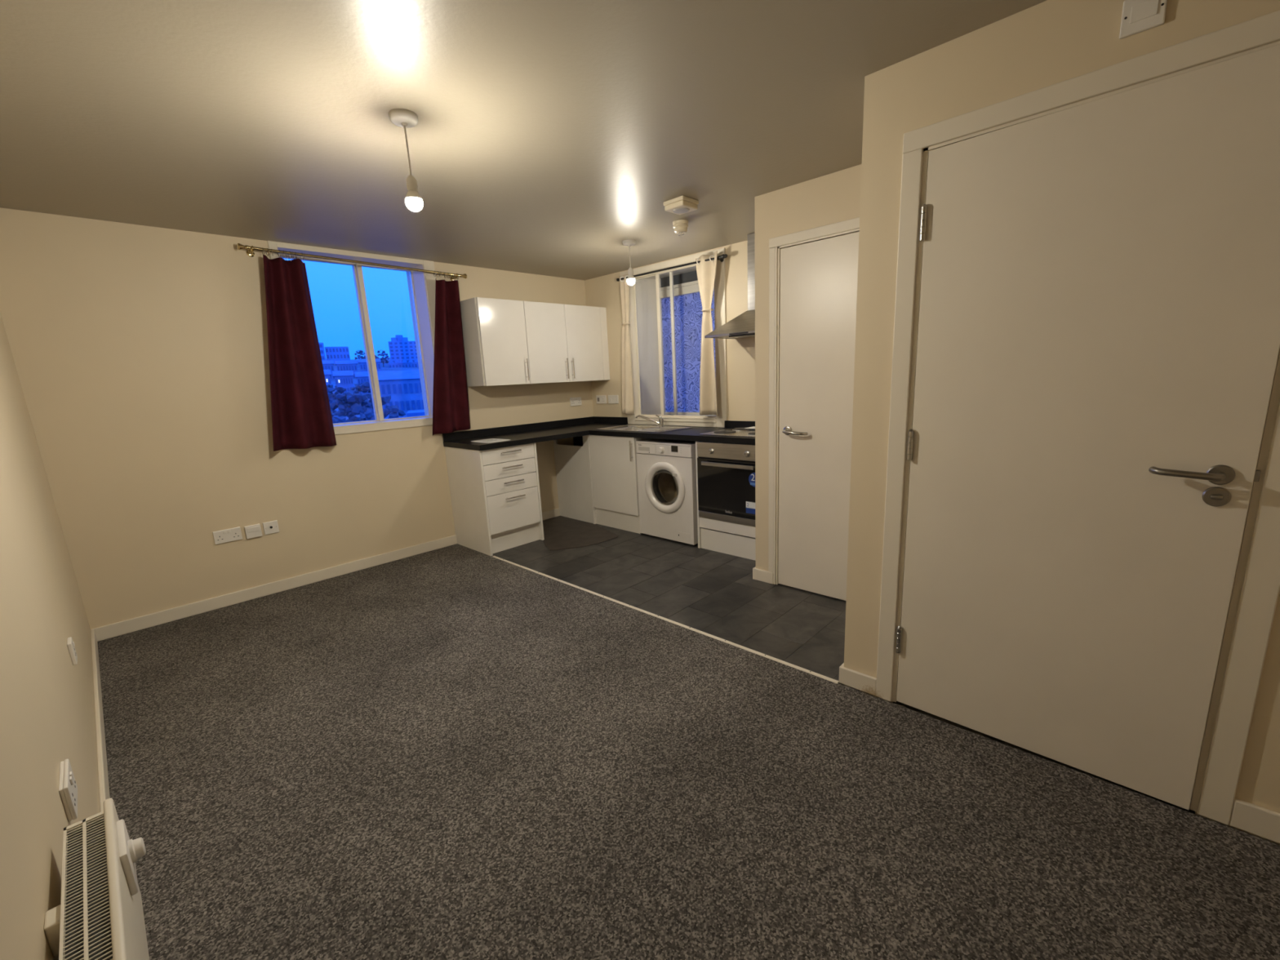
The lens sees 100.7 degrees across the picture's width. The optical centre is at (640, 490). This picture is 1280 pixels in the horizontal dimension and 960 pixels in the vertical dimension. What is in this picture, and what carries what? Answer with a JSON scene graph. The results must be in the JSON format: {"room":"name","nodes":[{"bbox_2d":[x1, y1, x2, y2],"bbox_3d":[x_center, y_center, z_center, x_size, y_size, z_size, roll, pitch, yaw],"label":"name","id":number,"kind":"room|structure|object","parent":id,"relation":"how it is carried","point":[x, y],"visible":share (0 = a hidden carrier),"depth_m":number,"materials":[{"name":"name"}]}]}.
{"room":"studio apartment","nodes":[
{"label":"studio apartment","id":0,"kind":"room"},
{"bbox_2d":[0,313,100,959],"bbox_3d":[-1.424,0.041,1.051,5.200,2.372,0.120,9,16,43],"label":"wall","id":1,"kind":"structure","parent":0,"point":[47,718],"depth_m":1.37,"materials":[{"name":"beige paint"}]},
{"bbox_2d":[58,759,77,821],"bbox_3d":[-1.367,0.715,1.270,0.147,0.086,0.019,9,16,43],"label":"power socket","id":2,"kind":"object","parent":1,"relation":"attached to","point":[68,788],"visible":1,"depth_m":1.24,"materials":[{"name":"white plastic"}]},
{"bbox_2d":[69,776,73,785],"bbox_3d":[-1.355,0.692,1.262,0.016,0.016,0.004,9,16,43],"label":"switch","id":3,"kind":"object","parent":2,"relation":"attached to","point":[71,778],"depth_m":1.26,"materials":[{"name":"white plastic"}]},
{"bbox_2d":[66,636,77,665],"bbox_3d":[-2.143,0.607,2.001,0.086,0.086,0.016,9,16,43],"label":"plate","id":4,"kind":"object","parent":1,"relation":"attached to","point":[70,644],"visible":1,"depth_m":1.98,"materials":[{"name":"white plastic"}]},
{"bbox_2d":[44,797,149,959],"bbox_3d":[-0.829,0.812,0.840,0.802,0.252,0.122,9,16,43],"label":"heater","id":5,"kind":"object","parent":1,"relation":"attached to","point":[100,915],"visible":1,"depth_m":0.92,"materials":[{"name":"metal"}]},
{"bbox_2d":[58,810,112,959],"bbox_3d":[-0.846,0.698,0.808,0.728,0.004,0.056,9,16,43],"label":"grille","id":6,"kind":"object","parent":5,"relation":"attached to","point":[86,908],"depth_m":0.91,"materials":[{"name":"metal"}]},
{"bbox_2d":[90,629,110,812],"bbox_3d":[-1.319,1.136,1.328,5.185,0.082,0.015,9,16,43],"label":"baseboard","id":7,"kind":"structure","parent":1,"relation":"attached to","point":[103,777],"depth_m":2.16,"materials":[{"name":"white wood"}]},
{"bbox_2d":[0,207,593,629],"bbox_3d":[-1.937,-0.654,4.442,0.320,2.372,4.383,9,16,43],"label":"wall","id":8,"kind":"structure","parent":0,"point":[140,353],"depth_m":3.30,"materials":[{"name":"beige paint"}]},
{"bbox_2d":[212,526,242,544],"bbox_3d":[-2.732,0.302,3.508,0.015,0.086,0.147,9,16,43],"label":"power socket","id":9,"kind":"object","parent":8,"relation":"attached to","point":[225,535],"visible":1,"depth_m":3.50,"materials":[{"name":"white plastic"}]},
{"bbox_2d":[244,523,262,538],"bbox_3d":[-2.633,0.281,3.603,0.023,0.086,0.088,9,16,43],"label":"blank plate","id":10,"kind":"object","parent":8,"relation":"attached to","point":[251,531],"visible":1,"depth_m":3.60,"materials":[{"name":"white plastic"}]},
{"bbox_2d":[262,520,279,534],"bbox_3d":[-2.565,0.260,3.679,0.014,0.086,0.086,9,16,43],"label":"outlet","id":11,"kind":"object","parent":8,"relation":"attached to","point":[269,527],"visible":1,"depth_m":3.68,"materials":[{"name":"white plastic"}]},
{"bbox_2d":[90,507,559,641],"bbox_3d":[-2.019,0.539,4.302,0.015,0.082,3.438,9,16,43],"label":"baseboard","id":12,"kind":"structure","parent":8,"relation":"attached to","point":[108,631],"depth_m":3.68,"materials":[{"name":"white wood"}]},
{"bbox_2d":[266,240,435,435],"bbox_3d":[-2.125,-1.122,4.106,0.264,1.302,1.135,9,16,43],"label":"window","id":13,"kind":"structure","parent":8,"relation":"in","point":[418,283],"depth_m":4.23,"materials":[{"name":"white plastic"}]},
{"bbox_2d":[236,243,466,280],"bbox_3d":[-2.013,-1.650,3.897,0.096,0.089,1.558,9,16,43],"label":"curtain rod","id":14,"kind":"object","parent":8,"relation":"attached to","point":[250,252],"visible":0.98,"depth_m":3.73,"materials":[{"name":"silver metal"}]},
{"bbox_2d":[262,247,336,451],"bbox_3d":[-2.379,-0.930,3.590,0.115,1.314,0.412,9,16,43],"label":"curtain","id":15,"kind":"object","parent":14,"relation":"hanging from","point":[302,419],"visible":1,"depth_m":3.61,"materials":[{"name":"fabric"}]},
{"bbox_2d":[432,271,470,435],"bbox_3d":[-1.610,-1.118,4.372,0.403,1.297,0.090,-14,16,-42],"label":"curtain","id":16,"kind":"object","parent":14,"relation":"hanging from","point":[451,408],"visible":1,"depth_m":4.39,"materials":[{"name":"fabric"}]},
{"bbox_2d":[459,297,530,386],"bbox_3d":[-1.250,-1.265,4.591,0.336,0.705,0.455,9,16,43],"label":"upper cabinet","id":17,"kind":"object","parent":8,"relation":"attached to","point":[495,335],"visible":0.94,"depth_m":4.47,"materials":[{"name":"white laminate"}]},
{"bbox_2d":[523,301,609,383],"bbox_3d":[-0.758,-1.396,5.093,0.336,0.705,0.973,9,16,43],"label":"upper cabinet","id":18,"kind":"object","parent":8,"relation":"attached to","point":[566,343],"visible":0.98,"depth_m":4.96,"materials":[{"name":"white laminate"}]},
{"bbox_2d":[569,396,582,406],"bbox_3d":[-0.671,-0.917,5.497,0.015,0.086,0.147,9,16,43],"label":"power socket","id":19,"kind":"object","parent":8,"relation":"attached to","point":[573,401],"visible":1,"depth_m":5.49,"materials":[{"name":"white plastic"}]},
{"bbox_2d":[0,0,1047,279],"bbox_3d":[-0.073,-1.580,2.370,5.600,0.120,4.383,9,16,43],"label":"ceiling","id":20,"kind":"structure","parent":0,"point":[548,136],"depth_m":1.96,"materials":[{"name":"paint"}]},
{"bbox_2d":[388,108,422,211],"bbox_3d":[-0.876,-1.234,2.008,0.100,0.329,0.100,9,16,43],"label":"pendant lamp","id":21,"kind":"object","parent":20,"relation":"hanging from","point":[402,117],"visible":1,"depth_m":2.00,"materials":[{"name":"white plastic"}]},
{"bbox_2d":[622,239,635,284],"bbox_3d":[-0.079,-1.702,3.983,0.100,0.309,0.100,9,16,43],"label":"pendant lamp","id":22,"kind":"object","parent":20,"relation":"hanging from","point":[630,280],"visible":1,"depth_m":3.98,"materials":[{"name":"white plastic"}]},
{"bbox_2d":[672,219,688,235],"bbox_3d":[0.266,-1.737,3.524,0.104,0.084,0.104,9,16,43],"label":"detector","id":23,"kind":"object","parent":20,"relation":"attached to","point":[680,226],"visible":1,"depth_m":3.49,"materials":[{"name":"beige plastic"}]},
{"bbox_2d":[663,195,698,214],"bbox_3d":[0.236,-1.659,3.103,0.150,0.058,0.150,9,16,43],"label":"smoke detector","id":24,"kind":"object","parent":20,"relation":"attached to","point":[681,205],"visible":1,"depth_m":3.06,"materials":[{"name":"beige plastic"}]},
{"bbox_2d":[584,240,755,427],"bbox_3d":[1.472,-0.725,3.999,5.200,2.372,0.320,9,16,43],"label":"wall","id":25,"kind":"structure","parent":0,"point":[604,291],"depth_m":4.42,"materials":[{"name":"beige paint"}]},
{"bbox_2d":[595,395,606,403],"bbox_3d":[-0.414,-0.948,5.556,0.148,0.086,0.015,9,16,43],"label":"power socket","id":26,"kind":"object","parent":25,"relation":"attached to","point":[600,398],"visible":1,"depth_m":5.55,"materials":[{"name":"white plastic"}]},
{"bbox_2d":[608,395,618,403],"bbox_3d":[-0.282,-0.928,5.432,0.148,0.086,0.014,9,16,43],"label":"switch plate","id":27,"kind":"object","parent":25,"relation":"attached to","point":[611,398],"visible":1,"depth_m":5.42,"materials":[{"name":"white plastic"}]},
{"bbox_2d":[616,253,727,281],"bbox_3d":[0.244,-1.907,4.591,1.238,0.047,0.085,9,16,43],"label":"curtain rod","id":28,"kind":"object","parent":25,"relation":"attached to","point":[722,257],"visible":0.81,"depth_m":4.47,"materials":[{"name":"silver metal"}]},
{"bbox_2d":[619,274,634,413],"bbox_3d":[-0.141,-1.381,5.079,0.081,1.290,0.178,-9,14,-29],"label":"curtain","id":29,"kind":"object","parent":28,"relation":"hanging from","point":[627,380],"visible":0.98,"depth_m":5.09,"materials":[{"name":"fabric"}]},
{"bbox_2d":[695,250,717,415],"bbox_3d":[0.562,-1.273,4.409,0.250,1.290,0.080,9,16,43],"label":"curtain","id":30,"kind":"object","parent":28,"relation":"hanging from","point":[706,270],"visible":0.98,"depth_m":4.42,"materials":[{"name":"fabric"}]},
{"bbox_2d":[619,248,727,427],"bbox_3d":[0.377,-1.332,4.897,1.196,1.440,0.339,9,16,43],"label":"window","id":31,"kind":"structure","parent":25,"relation":"in","point":[665,313],"depth_m":5.04,"materials":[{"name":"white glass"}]},
{"bbox_2d":[704,232,755,338],"bbox_3d":[0.834,-1.508,3.896,0.615,0.733,0.415,9,16,43],"label":"hood","id":32,"kind":"object","parent":25,"relation":"attached to","point":[743,326],"visible":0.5,"depth_m":3.94,"materials":[{"name":"metal"}]},
{"bbox_2d":[754,192,768,570],"bbox_3d":[1.048,-0.620,3.602,0.090,2.372,0.859,9,16,43],"label":"wall partition","id":33,"kind":"structure","parent":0,"point":[761,202],"depth_m":3.26,"materials":[{"name":"beige paint"}]},
{"bbox_2d":[752,566,773,584],"bbox_3d":[0.882,0.552,3.590,0.154,0.078,0.215,9,16,43],"label":"baseboard","id":34,"kind":"structure","parent":33,"relation":"attached to","point":[760,575],"depth_m":3.51,"materials":[{"name":"white wood"}]},
{"bbox_2d":[767,164,861,571],"bbox_3d":[1.160,-0.493,2.978,0.952,2.372,0.090,9,16,43],"label":"wall","id":35,"kind":"structure","parent":0,"point":[835,197],"depth_m":2.86,"materials":[{"name":"beige paint"}]},
{"bbox_2d":[768,217,859,600],"bbox_3d":[1.111,-0.376,3.004,0.850,2.112,0.162,9,16,43],"label":"door","id":36,"kind":"structure","parent":35,"relation":"in","point":[813,273],"depth_m":3.08,"materials":[{"name":"white paint"}]},
{"bbox_2d":[843,65,891,692],"bbox_3d":[1.158,-0.363,2.364,0.090,2.372,0.820,9,16,43],"label":"wall","id":37,"kind":"structure","parent":0,"point":[877,84],"depth_m":2.03,"materials":[{"name":"beige paint"}]},
{"bbox_2d":[838,662,876,695],"bbox_3d":[1.214,0.751,2.574,0.160,0.078,0.815,9,16,43],"label":"baseboard","id":38,"kind":"structure","parent":37,"relation":"attached to","point":[866,683],"depth_m":2.29,"materials":[{"name":"white wood"}]},
{"bbox_2d":[492,520,1278,844],"bbox_3d":[0.045,0.863,2.888,5.600,0.160,4.383,9,16,43],"label":"floor","id":39,"kind":"structure","parent":0,"point":[713,593],"depth_m":3.36,"materials":[{"name":"tile"}]},
{"bbox_2d":[444,442,544,555],"bbox_3d":[-1.252,0.037,4.597,0.612,0.868,0.532,9,16,43],"label":"drawer unit","id":40,"kind":"object","parent":39,"relation":"on","point":[495,493],"visible":0.96,"depth_m":4.41,"materials":[{"name":"white laminate"}]},
{"bbox_2d":[542,515,617,550],"bbox_3d":[-0.719,0.394,4.875,1.042,0.003,0.760,9,16,43],"label":"vinyl offcut","id":41,"kind":"object","parent":39,"relation":"on","point":[560,532],"visible":0.9,"depth_m":4.81,"materials":[{"name":"grey plastic"}]},
{"bbox_2d":[553,435,649,533],"bbox_3d":[-0.279,-0.138,5.197,1.158,0.868,0.586,9,16,43],"label":"base cabinet","id":42,"kind":"object","parent":39,"relation":"on","point":[597,476],"visible":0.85,"depth_m":4.95,"materials":[{"name":"white laminate"}]},
{"bbox_2d":[442,416,755,450],"bbox_3d":[-0.181,-0.442,4.250,2.527,0.111,1.708,9,16,43],"label":"countertop","id":43,"kind":"structure","parent":42,"relation":"on","point":[520,434],"depth_m":4.62,"materials":[{"name":"black laminate"}]},
{"bbox_2d":[470,438,511,443],"bbox_3d":[-1.240,-0.410,4.399,0.290,0.002,0.228,9,16,43],"label":"instruction sheet","id":44,"kind":"object","parent":43,"relation":"on","point":[491,440],"visible":1,"depth_m":4.38,"materials":[{"name":"white paper"}]},
{"bbox_2d":[595,424,693,432],"bbox_3d":[0.025,-0.484,4.812,0.800,0.157,0.432,9,16,43],"label":"sink","id":45,"kind":"object","parent":43,"relation":"in","point":[633,428],"visible":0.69,"depth_m":4.82,"materials":[{"name":"metal"}]},
{"bbox_2d":[635,414,664,426],"bbox_3d":[0.083,-0.638,4.884,0.276,0.113,0.052,2,13,21],"label":"mixer tap","id":46,"kind":"object","parent":43,"relation":"on","point":[660,423],"visible":1,"depth_m":4.84,"materials":[{"name":"silver metal"}]},
{"bbox_2d":[699,427,755,437],"bbox_3d":[0.838,-0.447,4.060,0.590,0.019,0.500,9,16,43],"label":"cooktop","id":47,"kind":"object","parent":43,"relation":"in","point":[734,432],"visible":0.53,"depth_m":4.02,"materials":[{"name":"metal"}]},
{"bbox_2d":[493,555,839,684],"bbox_3d":[-0.159,0.695,3.327,2.863,0.006,0.021,9,16,43],"label":"threshold strip","id":48,"kind":"object","parent":39,"relation":"on","point":[500,558],"visible":1,"depth_m":2.91,"materials":[{"name":"silver metal"}]},
{"bbox_2d":[635,438,697,545],"bbox_3d":[0.358,-0.021,4.585,0.600,0.834,0.531,9,16,43],"label":"washing machine","id":49,"kind":"object","parent":39,"relation":"on","point":[666,468],"visible":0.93,"depth_m":4.41,"materials":[{"name":"white metal"}]},
{"bbox_2d":[97,543,1279,959],"bbox_3d":[-0.539,0.975,2.140,5.196,0.012,2.283,9,16,43],"label":"carpet","id":50,"kind":"object","parent":39,"relation":"on","point":[455,752],"visible":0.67,"depth_m":1.72,"materials":[{"name":"grey carpet"}]},
{"bbox_2d":[695,440,755,560],"bbox_3d":[0.886,0.033,4.129,0.713,0.868,0.542,9,16,43],"label":"housing","id":51,"kind":"object","parent":39,"relation":"on","point":[713,535],"visible":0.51,"depth_m":4.07,"materials":[{"name":"white laminate"}]},
{"bbox_2d":[697,441,755,526],"bbox_3d":[0.820,-0.088,4.093,0.596,0.598,0.558,9,16,43],"label":"oven","id":52,"kind":"object","parent":51,"relation":"in","point":[726,472],"visible":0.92,"depth_m":3.94,"materials":[{"name":"black glass"}]},
{"bbox_2d":[863,0,1279,844],"bbox_3d":[1.531,-0.203,1.526,1.628,2.372,0.100,9,16,43],"label":"wall","id":53,"kind":"structure","parent":0,"point":[1048,42],"depth_m":1.57,"materials":[{"name":"beige paint"}]},
{"bbox_2d":[875,9,1279,825],"bbox_3d":[1.321,-0.117,1.690,1.010,2.132,0.192,9,16,43],"label":"door","id":54,"kind":"structure","parent":53,"relation":"in","point":[1081,566],"depth_m":1.59,"materials":[{"name":"white paint"}]},
{"bbox_2d":[1119,0,1167,39],"bbox_3d":[1.314,-1.249,1.385,0.087,0.087,0.015,9,16,43],"label":"wall plate","id":55,"kind":"object","parent":53,"relation":"attached to","point":[1137,15],"visible":1,"depth_m":1.39,"materials":[{"name":"white plastic"}]},
{"bbox_2d":[1229,798,1279,844],"bbox_3d":[1.930,0.970,1.357,0.563,0.088,0.015,9,16,43],"label":"baseboard","id":56,"kind":"structure","parent":53,"relation":"attached to","point":[1264,823],"depth_m":1.51,"materials":[{"name":"white wood"}]},
{"label":"outside","id":57,"kind":"structure","parent":0,"visible":0},
{"bbox_2d":[325,357,418,420],"bbox_3d":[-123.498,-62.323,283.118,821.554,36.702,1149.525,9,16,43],"label":"ground","id":58,"kind":"structure","parent":57,"point":[385,368],"depth_m":199.51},
{"bbox_2d":[319,342,326,360],"bbox_3d":[-139.201,-57.166,229.445,12.888,11.780,8.024,9,16,43],"label":"stair tower","id":59,"kind":"structure","parent":58,"relation":"on","point":[321,344],"depth_m":224.64,"materials":[{"name":"concrete"}]},
{"bbox_2d":[321,360,334,379],"bbox_3d":[-99.830,-36.601,167.103,8.308,8.155,8.025,9,16,43],"label":"building","id":60,"kind":"structure","parent":58,"relation":"on","point":[327,365],"depth_m":165.24,"materials":[{"name":"brick"}]},
{"bbox_2d":[323,369,333,392],"bbox_3d":[-72.498,-23.405,121.011,7.641,7.850,5.730,9,16,43],"label":"building","id":61,"kind":"structure","parent":58,"relation":"on","point":[327,373],"depth_m":118.78,"materials":[{"name":"brick"}]},
{"bbox_2d":[329,406,336,423],"bbox_3d":[-21.447,-2.811,36.180,3.456,7.074,3.651,9,16,43],"label":"bare tree","id":62,"kind":"object","parent":58,"relation":"on","point":[331,411],"visible":0.02,"depth_m":35.46,"materials":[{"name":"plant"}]},
{"bbox_2d":[324,346,350,364],"bbox_3d":[-134.261,-57.997,235.607,16.072,9.982,12.749,9,16,43],"label":"apartment block","id":63,"kind":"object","parent":58,"relation":"on","point":[335,353],"visible":0.7,"depth_m":229.13,"materials":[{"name":"concrete"}]},
{"bbox_2d":[326,384,349,416],"bbox_3d":[-29.740,-6.648,51.864,3.853,7.304,3.937,-2,12,3],"label":"bare tree","id":64,"kind":"object","parent":58,"relation":"on","point":[331,397],"visible":0.1,"depth_m":51.05,"materials":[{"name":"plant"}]},
{"bbox_2d":[333,415,346,423],"bbox_3d":[-15.738,-0.463,28.149,2.883,6.951,2.788,-9,13,-26],"label":"bare tree","id":65,"kind":"object","parent":58,"relation":"on","point":[341,419],"visible":0.05,"depth_m":27.50,"materials":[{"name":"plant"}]},
{"bbox_2d":[332,370,354,394],"bbox_3d":[-68.641,-23.858,123.150,7.737,7.484,6.012,9,16,43],"label":"building","id":66,"kind":"structure","parent":58,"relation":"on","point":[344,379],"depth_m":120.51,"materials":[{"name":"brick"}]},
{"bbox_2d":[334,360,357,377],"bbox_3d":[-94.031,-37.461,170.246,8.393,7.985,8.019,9,16,43],"label":"building","id":67,"kind":"structure","parent":58,"relation":"on","point":[340,365],"depth_m":167.63,"materials":[{"name":"brick"}]},
{"bbox_2d":[329,389,373,422],"bbox_3d":[-24.880,-5.080,45.609,4.615,7.064,4.448,9,16,43],"label":"bare tree","id":68,"kind":"object","parent":58,"relation":"on","point":[354,408],"visible":0.56,"depth_m":44.85,"materials":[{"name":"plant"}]},
{"bbox_2d":[354,350,365,360],"bbox_3d":[-119.520,-56.441,226.894,5.366,6.775,5.446,9,16,43],"label":"bare tree","id":69,"kind":"object","parent":58,"relation":"on","point":[359,352],"visible":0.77,"depth_m":225.63,"materials":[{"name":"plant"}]},
{"bbox_2d":[356,409,374,421],"bbox_3d":[-16.646,-1.755,33.283,2.901,6.495,2.832,5,14,34],"label":"bare tree","id":70,"kind":"object","parent":58,"relation":"on","point":[369,415],"visible":0.08,"depth_m":32.52,"materials":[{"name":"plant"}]},
{"bbox_2d":[345,381,390,422],"bbox_3d":[-29.290,-7.789,56.398,4.516,7.268,4.558,9,16,43],"label":"bare tree","id":71,"kind":"object","parent":58,"relation":"on","point":[358,387],"visible":0.2,"depth_m":55.72,"materials":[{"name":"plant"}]},
{"bbox_2d":[355,371,381,393],"bbox_3d":[-64.215,-24.364,125.408,8.127,7.117,7.111,9,16,43],"label":"building","id":72,"kind":"structure","parent":58,"relation":"on","point":[362,376],"depth_m":122.25,"materials":[{"name":"brick"}]},
{"bbox_2d":[357,358,381,371],"bbox_3d":[-88.059,-38.546,173.175,8.634,8.326,8.488,9,16,43],"label":"building","id":73,"kind":"structure","parent":58,"relation":"on","point":[362,362],"depth_m":169.94,"materials":[{"name":"brick"}]},
{"bbox_2d":[376,350,388,367],"bbox_3d":[-102.753,-51.900,210.811,5.305,7.391,5.116,9,16,43],"label":"bare tree","id":74,"kind":"object","parent":58,"relation":"on","point":[383,353],"visible":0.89,"depth_m":210.57,"materials":[{"name":"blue plant"}]},
{"bbox_2d":[370,395,405,418],"bbox_3d":[-19.896,-4.000,41.561,3.865,6.676,3.708,9,16,43],"label":"bare tree","id":75,"kind":"object","parent":58,"relation":"on","point":[386,399],"visible":0.11,"depth_m":40.74,"materials":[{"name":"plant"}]},
{"bbox_2d":[377,369,424,418],"bbox_3d":[-33.034,-12.886,79.872,18.597,10.110,15.779,9,16,43],"label":"long hall","id":76,"kind":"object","parent":58,"relation":"on","point":[404,387],"visible":0.3,"depth_m":72.12,"materials":[{"name":"brick"}]},
{"bbox_2d":[387,334,417,363],"bbox_3d":[-99.011,-59.517,232.073,24.166,15.089,24.660,9,16,43],"label":"tower block","id":77,"kind":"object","parent":58,"relation":"on","point":[401,349],"visible":0.47,"depth_m":222.41,"materials":[{"name":"concrete"}]},
{"bbox_2d":[388,359,418,367],"bbox_3d":[-92.338,-49.632,213.589,12.228,5.810,17.467,9,16,43],"label":"terrace","id":78,"kind":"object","parent":58,"relation":"on","point":[411,363],"visible":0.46,"depth_m":209.70,"materials":[{"name":"brick"}]},
{"bbox_2d":[406,409,425,417],"bbox_3d":[-20.156,-4.289,51.256,3.539,6.716,6.000,-7,13,-21],"label":"shed","id":79,"kind":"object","parent":58,"relation":"on","point":[417,412],"visible":0.14,"depth_m":47.64,"materials":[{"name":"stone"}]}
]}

